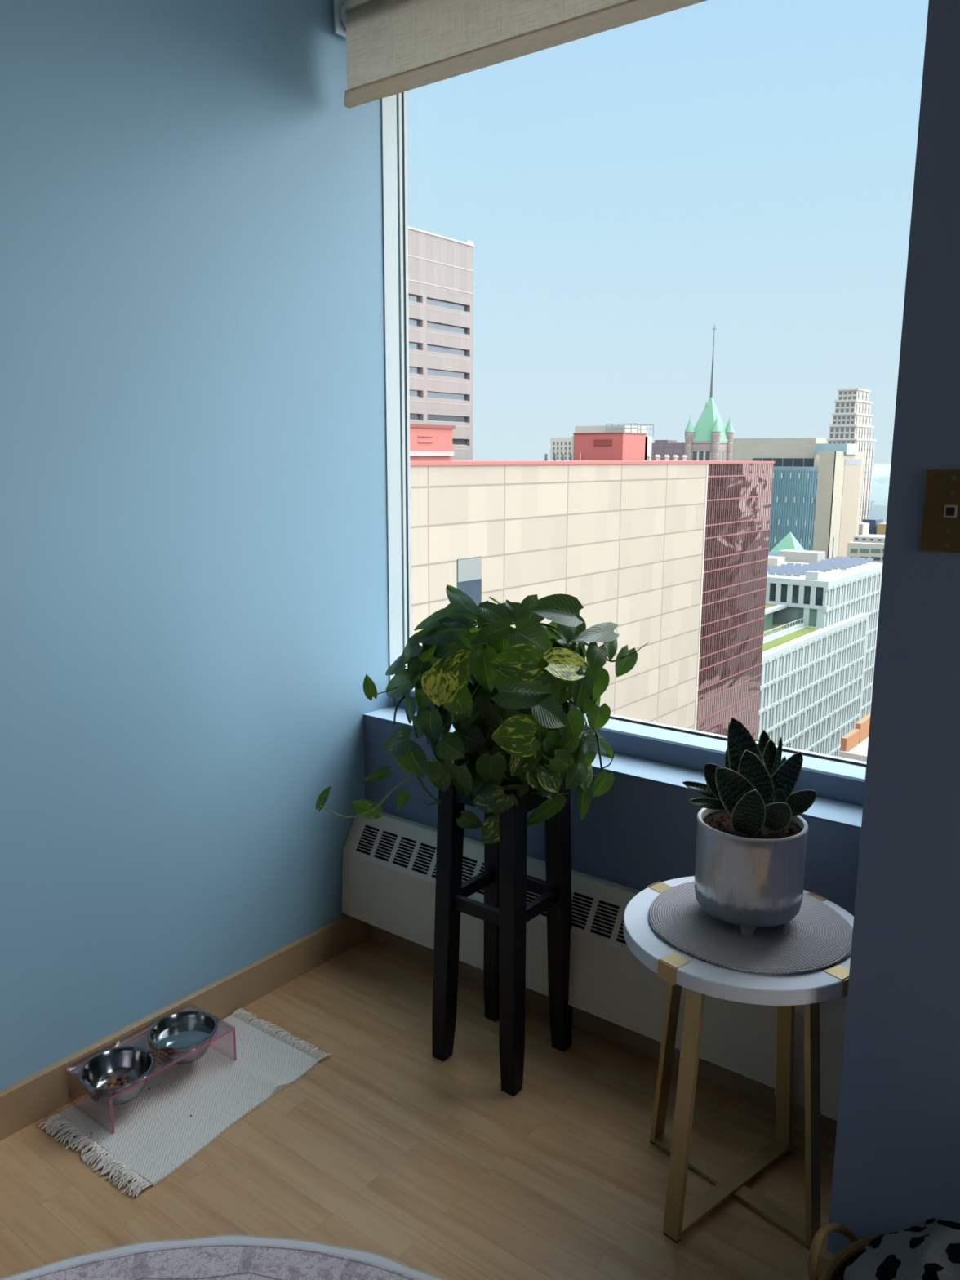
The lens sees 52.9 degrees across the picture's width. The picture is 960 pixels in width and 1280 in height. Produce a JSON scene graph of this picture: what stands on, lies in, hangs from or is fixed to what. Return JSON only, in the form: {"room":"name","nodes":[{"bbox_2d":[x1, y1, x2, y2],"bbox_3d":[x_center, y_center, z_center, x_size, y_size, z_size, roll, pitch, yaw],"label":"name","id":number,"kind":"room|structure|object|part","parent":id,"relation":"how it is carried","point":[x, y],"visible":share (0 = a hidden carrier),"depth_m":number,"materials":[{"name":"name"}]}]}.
{"room":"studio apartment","nodes":[
{"label":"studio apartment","id":0,"kind":"room"},
{"bbox_2d":[0,0,403,1090],"bbox_3d":[-2.007,-0.015,0.632,0.120,2.620,5.734,8,13,37],"label":"wall","id":1,"kind":"structure","parent":0,"point":[194,606],"depth_m":2.21,"materials":[{"name":"blue paint"}]},
{"bbox_2d":[0,914,368,1141],"bbox_3d":[-2.023,1.243,0.745,0.012,0.105,5.526,8,13,37],"label":"baseboard","id":2,"kind":"structure","parent":1,"relation":"attached to","point":[31,1099],"depth_m":2.46,"materials":[{"name":"brown wood"}]},
{"bbox_2d":[363,706,862,827],"bbox_3d":[0.301,0.295,2.373,1.514,0.003,0.122,8,13,37],"label":"sill","id":3,"kind":"structure","parent":1,"relation":"attached to","point":[826,809],"depth_m":2.27,"materials":[{"name":"blue paint"}]},
{"bbox_2d":[393,691,864,806],"bbox_3d":[0.364,0.253,2.448,1.514,0.056,0.084,8,13,37],"label":"sill","id":4,"kind":"structure","parent":1,"relation":"attached to","point":[826,786],"depth_m":2.29,"materials":[{"name":"blue paint"}]},
{"bbox_2d":[410,687,866,782],"bbox_3d":[0.363,0.222,2.441,1.514,0.007,0.086,8,13,37],"label":"sill","id":5,"kind":"structure","parent":1,"relation":"attached to","point":[829,767],"depth_m":2.30,"materials":[{"name":"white paint"}]},
{"bbox_2d":[0,938,835,1279],"bbox_3d":[-0.279,1.578,-0.387,4.409,0.120,6.000,8,13,37],"label":"floor","id":6,"kind":"structure","parent":0,"point":[387,1147],"depth_m":1.96,"materials":[{"name":"brown wood"}]},
{"bbox_2d":[38,1008,332,1197],"bbox_3d":[-0.649,1.020,2.194,0.367,0.014,0.580,8,13,37],"label":"pet mat","id":7,"kind":"object","parent":6,"relation":"on","point":[156,1134],"visible":0.93,"depth_m":2.13,"materials":[{"name":"fabric"}]},
{"bbox_2d":[66,1004,236,1134],"bbox_3d":[-0.748,0.972,2.208,0.168,0.086,0.334,8,13,37],"label":"stand","id":8,"kind":"object","parent":7,"relation":"on","point":[223,1040],"visible":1,"depth_m":2.15,"materials":[{"name":"pink plastic"}]},
{"bbox_3d":[-0.843,0.997,2.087,0.168,0.080,0.006,8,13,37],"label":"panel","id":9,"kind":"part","parent":8,"relation":"part of","materials":[{"name":"pink plastic"}]},
{"bbox_2d":[78,1045,154,1106],"bbox_3d":[-0.800,0.969,2.129,0.157,0.060,0.157,8,13,37],"label":"pet bowl","id":10,"kind":"object","parent":8,"relation":"in","point":[135,1062],"visible":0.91,"depth_m":2.17,"materials":[{"name":"silver metal"}]},
{"bbox_2d":[110,1079,116,1084],"bbox_3d":[-0.811,0.980,2.135,0.015,0.010,0.014,8,13,35],"label":"kibble","id":11,"kind":"object","parent":10,"relation":"in","point":[113,1081],"visible":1,"depth_m":2.13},
{"bbox_2d":[114,1080,120,1085],"bbox_3d":[-0.800,0.981,2.129,0.014,0.010,0.015,2,11,7],"label":"kibble","id":12,"kind":"object","parent":10,"relation":"in","point":[118,1082],"visible":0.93,"depth_m":2.13,"materials":[{"name":"brown food"}]},
{"bbox_2d":[117,1075,124,1080],"bbox_3d":[-0.801,0.977,2.151,0.014,0.009,0.015,-5,12,-28],"label":"kibble","id":13,"kind":"object","parent":10,"relation":"in","point":[120,1077],"visible":1,"depth_m":2.15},
{"bbox_2d":[120,1079,127,1084],"bbox_3d":[-0.790,0.980,2.136,0.016,0.010,0.014,-3,11,-18],"label":"kibble","id":14,"kind":"object","parent":10,"relation":"in","point":[123,1081],"visible":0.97,"depth_m":2.13,"materials":[{"name":"brown food"}]},
{"bbox_2d":[147,1010,217,1064],"bbox_3d":[-0.698,0.943,2.271,0.157,0.060,0.157,8,13,37],"label":"pet bowl","id":15,"kind":"object","parent":8,"relation":"in","point":[201,1017],"visible":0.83,"depth_m":2.30,"materials":[{"name":"silver metal"}]},
{"bbox_2d":[155,1022,211,1047],"bbox_3d":[-0.698,0.939,2.271,0.131,0.001,0.131,8,13,37],"label":"water","id":16,"kind":"object","parent":15,"relation":"in","point":[180,1035],"visible":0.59,"depth_m":2.28,"materials":[{"name":"clear liquid"}]},
{"bbox_3d":[-0.647,0.951,2.336,0.168,0.080,0.006,8,13,37],"label":"panel","id":17,"kind":"part","parent":8,"relation":"part of","materials":[{"name":"pink plastic"}]},
{"bbox_2d":[0,1234,447,1279],"bbox_3d":[-0.448,1.258,0.963,1.676,0.006,1.674,8,13,37],"label":"round rug","id":18,"kind":"object","parent":6,"relation":"on","point":[225,1256],"visible":1,"depth_m":1.72,"materials":[{"name":"grey carpet"}]},
{"bbox_2d":[431,760,572,1096],"bbox_3d":[0.056,0.640,2.279,0.243,0.735,0.245,8,13,37],"label":"plant stand","id":19,"kind":"object","parent":6,"relation":"on","point":[505,912],"visible":0.72,"depth_m":2.24,"materials":[{"name":"black paint"}]},
{"bbox_3d":[-0.073,0.654,2.264,0.059,0.712,0.059,8,13,37],"label":"leg","id":20,"kind":"part","parent":19,"relation":"part of","materials":[{"name":"black paint"}]},
{"bbox_2d":[315,584,648,844],"bbox_3d":[0.014,0.166,2.106,0.591,0.556,0.477,-9,14,-42],"label":"pothos","id":21,"kind":"object","parent":19,"relation":"on","point":[504,691],"visible":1,"depth_m":2.02,"materials":[{"name":"green plant"}]},
{"bbox_3d":[-0.168,0.145,2.068,0.038,0.073,0.009,-4,11,-21],"label":"vine stem","id":22,"kind":"part","parent":21,"relation":"part of","materials":[{"name":"green plant"}]},
{"bbox_3d":[-0.109,0.318,2.046,0.054,0.061,0.006,3,11,13],"label":"vine stem","id":23,"kind":"part","parent":21,"relation":"part of","materials":[{"name":"green plant"}]},
{"bbox_3d":[-0.102,0.344,2.047,0.039,0.014,0.005,0,11,-1],"label":"vine stem","id":24,"kind":"part","parent":21,"relation":"part of","materials":[{"name":"green plant"}]},
{"bbox_3d":[-0.069,0.166,2.019,0.122,0.033,0.008,5,12,26],"label":"vine stem","id":25,"kind":"part","parent":21,"relation":"part of","materials":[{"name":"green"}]},
{"bbox_3d":[0.009,0.219,2.013,0.007,0.097,0.045,-10,14,-42],"label":"vine stem","id":26,"kind":"part","parent":21,"relation":"part of","materials":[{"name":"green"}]},
{"bbox_3d":[0.057,-0.033,1.966,0.104,0.008,0.005,0,11,0],"label":"vine stem","id":27,"kind":"part","parent":21,"relation":"part of","materials":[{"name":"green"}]},
{"bbox_3d":[0.137,0.247,2.063,0.019,0.214,0.136,4,12,21],"label":"vine stem","id":28,"kind":"part","parent":21,"relation":"part of","materials":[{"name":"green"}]},
{"bbox_3d":[0.216,0.004,2.106,0.199,0.086,0.008,1,11,5],"label":"vine stem","id":29,"kind":"part","parent":21,"relation":"part of","materials":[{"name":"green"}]},
{"bbox_3d":[0.246,0.216,2.069,0.042,0.116,0.010,7,13,31],"label":"vine stem","id":30,"kind":"part","parent":21,"relation":"part of","materials":[{"name":"green plant"}]},
{"bbox_3d":[0.275,0.258,2.066,0.031,0.038,0.005,-2,11,-12],"label":"vine stem","id":31,"kind":"part","parent":21,"relation":"part of","materials":[{"name":"green plant"}]},
{"bbox_3d":[0.341,0.022,2.106,0.055,0.034,0.004,-1,11,-6],"label":"vine stem","id":32,"kind":"part","parent":21,"relation":"part of","materials":[{"name":"green plant"}]},
{"bbox_3d":[0.040,0.627,2.409,0.059,0.712,0.059,8,13,37],"label":"leg","id":33,"kind":"part","parent":19,"relation":"part of","materials":[{"name":"black paint"}]},
{"bbox_3d":[0.058,0.290,2.213,0.231,0.022,0.233,8,13,37],"label":"seat","id":34,"kind":"part","parent":19,"relation":"part of","materials":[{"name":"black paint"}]},
{"bbox_3d":[0.072,0.675,2.153,0.059,0.712,0.059,8,13,37],"label":"leg","id":35,"kind":"part","parent":19,"relation":"part of","materials":[{"name":"black paint"}]},
{"bbox_3d":[0.186,0.648,2.298,0.059,0.712,0.059,8,13,37],"label":"leg","id":36,"kind":"part","parent":19,"relation":"part of","materials":[{"name":"black paint"}]},
{"bbox_2d":[622,875,853,1249],"bbox_3d":[0.493,0.809,1.855,0.447,0.563,0.447,8,13,37],"label":"side table","id":37,"kind":"object","parent":6,"relation":"on","point":[700,978],"visible":0.69,"depth_m":1.76,"materials":[{"name":"white laminate"}]},
{"bbox_3d":[0.389,0.799,1.978,0.033,0.529,0.054,-9,14,-40],"label":"leg","id":38,"kind":"part","parent":37,"relation":"part of","materials":[{"name":"gold metal"}]},
{"bbox_3d":[0.372,0.842,1.753,0.054,0.529,0.033,-9,14,-40],"label":"leg","id":39,"kind":"part","parent":37,"relation":"part of","materials":[{"name":"gold metal"}]},
{"bbox_2d":[648,881,853,973],"bbox_3d":[0.506,0.527,1.807,0.373,0.008,0.365,8,13,37],"label":"placemat","id":40,"kind":"object","parent":37,"relation":"on","point":[818,937],"visible":0.66,"depth_m":1.74,"materials":[{"name":"grey wicker"}]},
{"bbox_2d":[682,717,817,935],"bbox_3d":[0.498,0.338,1.784,0.226,0.376,0.198,-7,13,-34],"label":"potted succulent","id":41,"kind":"object","parent":40,"relation":"on","point":[752,834],"visible":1,"depth_m":1.74,"materials":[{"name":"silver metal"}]},
{"bbox_3d":[0.503,0.419,1.803,0.197,0.172,0.197,8,13,37],"label":"pot","id":42,"kind":"part","parent":41,"relation":"part of","materials":[{"name":"metal"}]},
{"bbox_3d":[0.620,0.804,1.956,0.054,0.529,0.033,-8,14,-38],"label":"leg","id":43,"kind":"part","parent":37,"relation":"part of","materials":[{"name":"gold metal"}]},
{"bbox_3d":[0.600,0.845,1.739,0.033,0.529,0.054,-9,14,-40],"label":"leg","id":44,"kind":"part","parent":37,"relation":"part of","materials":[{"name":"gold metal"}]},
{"bbox_2d":[808,1222,892,1279],"bbox_3d":[0.655,1.030,1.321,0.394,0.329,0.408,8,13,37],"label":"woven basket","id":45,"kind":"object","parent":6,"relation":"on","point":[835,1268],"visible":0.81,"depth_m":1.42,"materials":[{"name":"wicker"}]},
{"bbox_3d":[0.549,0.933,1.480,0.012,0.198,0.264,8,13,37],"label":"handle","id":46,"kind":"part","parent":45,"relation":"part of","materials":[{"name":"wicker"}]},
{"bbox_2d":[843,1217,959,1279],"bbox_3d":[0.660,0.929,1.291,0.322,0.238,0.296,8,13,37],"label":"fleece blanket","id":47,"kind":"object","parent":45,"relation":"in","point":[929,1249],"visible":1,"depth_m":1.32,"materials":[{"name":"white fabric"}]},
{"bbox_2d":[363,715,861,915],"bbox_3d":[0.337,0.625,2.485,1.514,0.690,0.244,8,13,37],"label":"wall","id":48,"kind":"structure","parent":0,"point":[639,833],"depth_m":2.28,"materials":[{"name":"blue paint"}]},
{"bbox_2d":[341,811,847,1120],"bbox_3d":[0.227,0.732,2.361,1.507,0.313,0.110,8,13,37],"label":"baseboard heater","id":49,"kind":"object","parent":48,"relation":"attached to","point":[388,861],"visible":0.44,"depth_m":2.30,"materials":[{"name":"beige metal"}]},
{"bbox_2d":[342,812,636,953],"bbox_3d":[0.137,0.624,2.401,1.291,0.112,0.071,8,13,37],"label":"grille","id":50,"kind":"object","parent":49,"relation":"attached to","point":[400,848],"depth_m":2.55,"materials":[{"name":"beige metal"}]},
{"bbox_2d":[367,923,837,1135],"bbox_3d":[0.262,0.932,2.436,1.502,0.105,0.012,8,13,37],"label":"baseboard","id":51,"kind":"structure","parent":48,"relation":"attached to","point":[757,1091],"depth_m":2.37,"materials":[{"name":"brown wood"}]},
{"bbox_2d":[381,91,866,767],"bbox_3d":[0.363,-0.654,2.295,1.544,1.895,0.132,8,13,37],"label":"window","id":52,"kind":"structure","parent":48,"relation":"attached to","point":[398,602],"depth_m":2.71,"materials":[{"name":"white metal"}]},
{"bbox_2d":[826,0,959,1254],"bbox_3d":[1.006,-0.172,1.522,0.515,2.620,0.692,8,13,37],"label":"wall","id":53,"kind":"structure","parent":0,"point":[896,1164],"depth_m":1.44,"materials":[{"name":"blue paint"}]},
{"bbox_2d":[817,1247,835,1279],"bbox_3d":[0.781,1.114,1.486,0.527,0.105,0.012,8,13,37],"label":"baseboard","id":54,"kind":"structure","parent":53,"relation":"attached to","point":[824,1256],"depth_m":1.63,"materials":[{"name":"brown wood"}]},
{"bbox_2d":[919,470,959,552],"bbox_3d":[0.655,-0.179,1.346,0.070,0.113,0.008,8,13,37],"label":"wall plate","id":55,"kind":"object","parent":53,"relation":"attached to","point":[940,520],"visible":1,"depth_m":1.35,"materials":[{"name":"gold metal"}]},
{"bbox_2d":[945,506,955,515],"bbox_3d":[0.655,-0.179,1.342,0.011,0.012,0.001,8,13,37],"label":"socket","id":56,"kind":"object","parent":55,"relation":"attached to","point":[949,511],"depth_m":1.34,"materials":[{"name":"black plastic"}]},
{"label":"outside","id":57,"kind":"structure","parent":0,"visible":0},
{"bbox_3d":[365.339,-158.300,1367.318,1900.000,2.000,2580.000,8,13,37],"label":"ground","id":58,"kind":"structure","parent":57,"visible":0},
{"bbox_2d":[408,226,474,459],"bbox_3d":[-26.580,6.098,141.006,30.100,128.200,45.120,8,13,37],"label":"concrete tower","id":59,"kind":"structure","parent":58,"relation":"on","point":[441,268],"depth_m":134.86,"materials":[{"name":"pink concrete"}]},
{"bbox_3d":[-4.654,-34.104,137.749,0.730,0.650,9.486,8,13,37],"label":"sill","id":60,"kind":"part","parent":59,"relation":"part of","materials":[{"name":"beige concrete"}]},
{"bbox_3d":[-4.666,-31.030,138.331,0.730,0.650,9.486,8,13,37],"label":"sill","id":61,"kind":"part","parent":59,"relation":"part of","materials":[{"name":"beige concrete"}]},
{"bbox_3d":[-4.642,-37.127,137.177,0.730,0.650,9.486,8,13,37],"label":"sill","id":62,"kind":"part","parent":59,"relation":"part of","materials":[{"name":"beige concrete"}]},
{"bbox_2d":[550,437,572,459],"bbox_3d":[36.685,-11.266,303.222,23.593,102.451,20.100,8,13,37],"label":"office block","id":63,"kind":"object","parent":58,"relation":"on","point":[558,446],"visible":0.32,"depth_m":291.28,"materials":[{"name":"concrete"}]},
{"bbox_2d":[409,423,775,742],"bbox_3d":[-1.881,25.545,115.661,36.150,99.600,90.250,8,13,37],"label":"stone building","id":64,"kind":"structure","parent":58,"relation":"on","point":[673,554],"depth_m":104.58,"materials":[{"name":"beige stone"}]},
{"bbox_2d":[457,556,481,582],"bbox_3d":[-0.856,-5.915,80.931,0.060,1.850,3.193,8,13,37],"label":"blind","id":65,"kind":"object","parent":64,"relation":"hanging from","point":[469,568],"depth_m":80.88,"materials":[{"name":"grey fabric"}]},
{"bbox_2d":[544,453,547,461],"bbox_3d":[7.275,-20.044,105.834,0.200,0.750,0.250,8,13,37],"label":"roof vent","id":66,"kind":"object","parent":64,"relation":"attached to","point":[546,455],"depth_m":105.78,"materials":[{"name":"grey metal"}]},
{"bbox_2d":[553,453,556,461],"bbox_3d":[8.339,-20.296,107.188,0.200,0.750,0.250,8,13,37],"label":"roof vent","id":67,"kind":"object","parent":64,"relation":"attached to","point":[554,455],"depth_m":107.13,"materials":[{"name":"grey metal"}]},
{"bbox_2d":[561,453,564,461],"bbox_3d":[9.352,-20.536,108.476,0.200,0.750,0.250,8,13,37],"label":"roof vent","id":68,"kind":"object","parent":64,"relation":"attached to","point":[562,455],"depth_m":108.39,"materials":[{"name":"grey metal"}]},
{"bbox_3d":[19.172,22.399,142.973,35.950,95.780,20.900,8,13,37],"label":"bronze glass","id":69,"kind":"part","parent":64,"relation":"part of","materials":[{"name":"glass"}]},
{"bbox_2d":[571,422,653,460],"bbox_3d":[28.669,5.819,210.776,16.144,103.208,12.689,8,13,37],"label":"block","id":70,"kind":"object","parent":58,"relation":"on","point":[624,428],"visible":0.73,"depth_m":198.49,"materials":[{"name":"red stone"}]},
{"bbox_2d":[651,440,684,460],"bbox_3d":[97.486,-46.495,483.532,27.817,105.059,25.000,8,13,37],"label":"building","id":71,"kind":"structure","parent":58,"relation":"on","point":[661,447],"depth_m":465.29,"materials":[{"name":"brick"}]},
{"bbox_2d":[684,324,734,461],"bbox_3d":[58.181,-15.161,252.209,9.738,129.244,10.584,8,13,37],"label":"spired tower","id":72,"kind":"structure","parent":58,"relation":"on","point":[709,440],"depth_m":243.13,"materials":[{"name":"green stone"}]},
{"bbox_3d":[58.316,-50.363,245.545,7.498,0.500,8.344,8,13,37],"label":"cornice","id":73,"kind":"part","parent":72,"relation":"part of","materials":[{"name":"stone"}]},
{"bbox_2d":[769,532,804,553],"bbox_3d":[85.602,7.208,276.563,12.082,76.434,9.282,8,13,37],"label":"roofed building","id":74,"kind":"structure","parent":58,"relation":"on","point":[789,541],"depth_m":268.34,"materials":[{"name":"green metal"}]},
{"bbox_2d":[731,437,864,559],"bbox_3d":[106.767,-20.702,351.121,50.017,103.702,30.857,8,13,37],"label":"office building","id":75,"kind":"structure","parent":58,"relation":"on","point":[817,484],"depth_m":330.71,"materials":[{"name":"concrete"}]},
{"bbox_3d":[104.260,-14.434,348.567,36.884,92.316,14.000,8,13,37],"label":"teal glass","id":76,"kind":"part","parent":75,"relation":"part of","materials":[{"name":"teal glass"}]},
{"bbox_3d":[127.808,-13.747,339.866,0.200,94.381,17.946,8,13,37],"label":"recess panel","id":77,"kind":"part","parent":75,"relation":"part of","materials":[{"name":"concrete"}]},
{"bbox_2d":[757,537,882,756],"bbox_3d":[60.736,17.714,219.848,34.360,76.700,96.190,8,13,37],"label":"building","id":78,"kind":"structure","parent":58,"relation":"on","point":[821,619],"depth_m":210.83,"materials":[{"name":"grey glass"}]},
{"bbox_3d":[55.297,-0.718,190.359,0.150,1.150,48.000,8,13,37],"label":"terrace rail","id":79,"kind":"part","parent":78,"relation":"part of","materials":[{"name":"white metal"}]},
{"bbox_2d":[839,713,870,762],"bbox_3d":[78.073,40.951,163.548,31.200,52.115,55.764,8,13,37],"label":"building","id":80,"kind":"structure","parent":58,"relation":"on","point":[854,744],"depth_m":161.61,"materials":[{"name":"orange brick"}]},
{"bbox_2d":[857,522,869,535],"bbox_3d":[140.357,-6.964,361.438,3.095,73.121,8.000,8,13,37],"label":"building","id":81,"kind":"structure","parent":58,"relation":"on","point":[864,527],"depth_m":352.59,"materials":[{"name":"white concrete"}]},
{"bbox_2d":[846,533,884,563],"bbox_3d":[122.770,4.305,301.454,15.059,73.161,18.100,8,13,37],"label":"building","id":82,"kind":"structure","parent":58,"relation":"on","point":[865,545],"depth_m":290.50,"materials":[{"name":"concrete"}]},
{"bbox_2d":[862,518,883,534],"bbox_3d":[150.023,-9.908,375.145,4.782,73.880,10.000,8,13,37],"label":"block","id":83,"kind":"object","parent":58,"relation":"on","point":[873,522],"visible":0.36,"depth_m":364.54,"materials":[{"name":"blue"}]},
{"bbox_2d":[868,474,889,522],"bbox_3d":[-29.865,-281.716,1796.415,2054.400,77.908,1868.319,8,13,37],"label":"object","id":84,"kind":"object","parent":58,"relation":"on","point":[880,484],"visible":0.02,"depth_m":1509.51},
{"bbox_2d":[876,522,885,534],"bbox_3d":[153.993,-8.132,369.142,6.313,72.654,11.000,8,13,37],"label":"block","id":85,"kind":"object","parent":58,"relation":"on","point":[881,527],"visible":0.14,"depth_m":359.50,"materials":[{"name":"concrete"}]},
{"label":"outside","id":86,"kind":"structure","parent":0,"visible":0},
{"bbox_2d":[826,387,876,522],"bbox_3d":[236.573,-104.638,617.932,18.690,108.814,42.837,8,13,37],"label":"building","id":87,"kind":"structure","parent":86,"point":[851,418],"depth_m":604.56,"materials":[{"name":"white concrete"}]},
{"bbox_3d":[235.990,-135.599,612.414,17.166,1.200,36.512,8,13,37],"label":"cornice","id":88,"kind":"part","parent":87,"relation":"part of","materials":[{"name":"beige concrete"}]},
{"bbox_3d":[236.562,-127.234,613.178,18.274,1.200,41.976,8,13,37],"label":"cornice","id":89,"kind":"part","parent":87,"relation":"part of","materials":[{"name":"beige concrete"}]},
{"bbox_3d":[237.048,-143.145,613.176,15.278,1.200,35.180,8,13,37],"label":"cornice","id":90,"kind":"part","parent":87,"relation":"part of","materials":[{"name":"beige concrete"}]},
{"bbox_3d":[237.909,-151.504,613.935,13.771,1.200,33.837,8,13,37],"label":"cornice","id":91,"kind":"part","parent":87,"relation":"part of","materials":[{"name":"beige concrete"}]},
{"bbox_3d":[237.811,-158.428,612.819,13.030,1.200,25.987,8,13,37],"label":"cornice","id":92,"kind":"part","parent":87,"relation":"part of","materials":[{"name":"beige concrete"}]},
{"bbox_3d":[0.345,-1.593,2.065,1.514,0.035,0.244,8,13,37],"label":"wall header","id":93,"kind":"structure","parent":0,"visible":0},
{"bbox_2d":[333,0,706,108],"bbox_3d":[0.243,-1.382,1.982,1.468,0.270,0.083,8,13,37],"label":"roller shade","id":94,"kind":"object","parent":93,"relation":"attached to","point":[394,46],"visible":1,"depth_m":2.19,"materials":[{"name":"fabric"}]}
]}

